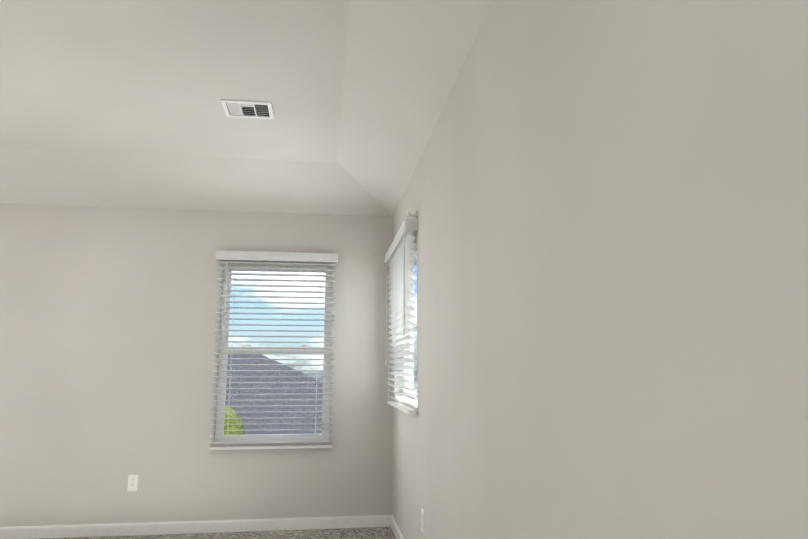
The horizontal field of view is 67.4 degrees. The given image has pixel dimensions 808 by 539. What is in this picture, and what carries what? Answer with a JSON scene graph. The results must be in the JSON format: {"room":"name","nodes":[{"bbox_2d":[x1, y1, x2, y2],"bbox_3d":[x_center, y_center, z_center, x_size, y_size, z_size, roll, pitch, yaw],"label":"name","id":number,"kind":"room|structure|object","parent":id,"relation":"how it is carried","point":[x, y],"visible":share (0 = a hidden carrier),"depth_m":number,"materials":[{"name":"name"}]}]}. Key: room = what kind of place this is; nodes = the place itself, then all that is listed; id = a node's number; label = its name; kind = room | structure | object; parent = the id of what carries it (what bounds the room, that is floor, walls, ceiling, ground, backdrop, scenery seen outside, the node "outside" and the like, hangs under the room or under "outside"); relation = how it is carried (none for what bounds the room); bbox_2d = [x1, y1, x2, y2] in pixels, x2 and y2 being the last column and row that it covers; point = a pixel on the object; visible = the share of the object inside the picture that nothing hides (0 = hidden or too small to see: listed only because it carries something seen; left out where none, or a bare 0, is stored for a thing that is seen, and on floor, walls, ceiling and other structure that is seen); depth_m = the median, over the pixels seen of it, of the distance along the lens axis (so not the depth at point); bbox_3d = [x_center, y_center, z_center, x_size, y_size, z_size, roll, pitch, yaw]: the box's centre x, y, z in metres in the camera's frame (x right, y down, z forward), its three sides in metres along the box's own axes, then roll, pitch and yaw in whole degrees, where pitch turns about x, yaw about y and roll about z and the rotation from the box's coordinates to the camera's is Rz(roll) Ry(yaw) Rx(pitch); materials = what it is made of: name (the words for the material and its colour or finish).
{"room":"empty bedroom","nodes":[
{"label":"empty bedroom","id":0,"kind":"room"},
{"bbox_2d":[0,203,392,526],"bbox_3d":[-3.057,0.562,4.523,6.270,3.120,0.150,1,-10,-8],"label":"wall","id":1,"kind":"structure","parent":0,"point":[108,327],"depth_m":4.58,"materials":[{"name":"paint"}]},
{"bbox_2d":[127,475,137,490],"bbox_3d":[-1.981,1.559,4.421,0.070,0.114,0.009,1,-10,-8],"label":"electrical outlet","id":2,"kind":"object","parent":1,"relation":"attached to","point":[132,483],"visible":1,"depth_m":4.42,"materials":[{"name":"white plastic"}]},
{"bbox_2d":[0,515,387,538],"bbox_3d":[-3.061,1.849,4.224,6.000,0.082,0.013,1,-10,-8],"label":"baseboard","id":3,"kind":"structure","parent":1,"relation":"attached to","point":[113,529],"depth_m":4.42,"materials":[{"name":"white wood"}]},
{"bbox_2d":[214,264,331,443],"bbox_3d":[-1.012,0.643,4.780,0.860,1.395,0.133,1,-10,-8],"label":"window","id":4,"kind":"structure","parent":1,"relation":"in","point":[260,438],"depth_m":4.76,"materials":[{"name":"white plastic"}]},
{"bbox_2d":[209,250,337,449],"bbox_3d":[-0.998,0.608,4.678,0.945,1.500,0.078,1,-10,-8],"label":"window blind","id":5,"kind":"object","parent":4,"relation":"attached to","point":[270,257],"visible":1,"depth_m":4.71,"materials":[{"name":"white plastic"}]},
{"bbox_2d":[38,527,395,538],"bbox_3d":[-4.657,1.456,1.012,10.320,0.200,6.300,1,-10,-8],"label":"floor","id":6,"kind":"structure","parent":0,"point":[366,533],"depth_m":4.35,"materials":[{"name":"grey carpet"}]},
{"bbox_2d":[0,0,492,215],"bbox_3d":[-2.691,-1.178,1.663,6.172,0.350,6.193,1,-10,-8],"label":"ceiling","id":7,"kind":"structure","parent":0,"point":[110,103],"depth_m":3.30,"materials":[{"name":"paint"}]},
{"bbox_2d":[221,99,273,118],"bbox_3d":[-0.899,-0.923,3.494,0.275,0.010,0.220,1,-10,-8],"label":"ceiling vent","id":8,"kind":"object","parent":7,"relation":"in","point":[249,109],"visible":0.94,"depth_m":3.49,"materials":[{"name":"white metal"}]},
{"bbox_2d":[392,0,807,538],"bbox_3d":[0.393,0.114,1.843,0.150,3.120,6.150,1,-10,-8],"label":"wall","id":9,"kind":"structure","parent":0,"point":[607,200],"depth_m":1.17,"materials":[{"name":"paint"}]},
{"bbox_2d":[388,515,403,538],"bbox_3d":[0.304,1.423,1.674,0.013,0.082,5.970,1,-10,-8],"label":"baseboard","id":10,"kind":"structure","parent":9,"relation":"attached to","point":[392,523],"depth_m":4.38,"materials":[{"name":"white wood"}]},
{"bbox_2d":[396,246,416,406],"bbox_3d":[0.071,0.383,4.194,0.133,1.055,1.140,1,-10,-8],"label":"window","id":11,"kind":"structure","parent":9,"relation":"in","point":[413,402],"depth_m":4.43,"materials":[{"name":"white plastic"}]},
{"bbox_2d":[385,218,417,413],"bbox_3d":[-0.036,0.363,4.183,0.078,1.160,1.225,1,-10,-8],"label":"window blind","id":12,"kind":"object","parent":11,"relation":"attached to","point":[399,258],"visible":1,"depth_m":3.99,"materials":[{"name":"white plastic"}]},
{"bbox_2d":[407,210,417,218],"bbox_3d":[0.050,-0.335,3.705,0.063,0.050,0.035,1,-10,-8],"label":"bracket","id":13,"kind":"object","parent":9,"relation":"attached to","point":[412,215],"visible":0.96,"depth_m":3.70,"materials":[{"name":"silver metal"}]},
{"bbox_2d":[421,509,423,533],"bbox_3d":[0.099,1.354,3.259,0.009,0.114,0.070,1,-10,-8],"label":"electrical outlet","id":14,"kind":"object","parent":9,"relation":"attached to","point":[422,520],"visible":1,"depth_m":3.25,"materials":[{"name":"white plastic"}]},
{"label":"outside","id":15,"kind":"structure","parent":0,"visible":0},
{"bbox_3d":[-8.049,7.366,18.181,120.000,0.200,120.000,1,-10,-8],"label":"ground","id":16,"kind":"structure","parent":15,"visible":0},
{"bbox_2d":[224,407,244,434],"bbox_3d":[-2.132,3.333,6.128,1.128,3.783,1.217,1,-10,-8],"label":"tree","id":17,"kind":"object","parent":16,"relation":"on","point":[233,421],"depth_m":6.57,"materials":[{"name":"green plant"}]},
{"bbox_2d":[225,354,322,434],"bbox_3d":[-8.987,3.679,10.681,20.620,4.600,8.620,1,-10,-8],"label":"house","id":18,"kind":"structure","parent":16,"relation":"on","point":[260,428],"depth_m":9.96,"materials":[{"name":"grey"}]}
]}

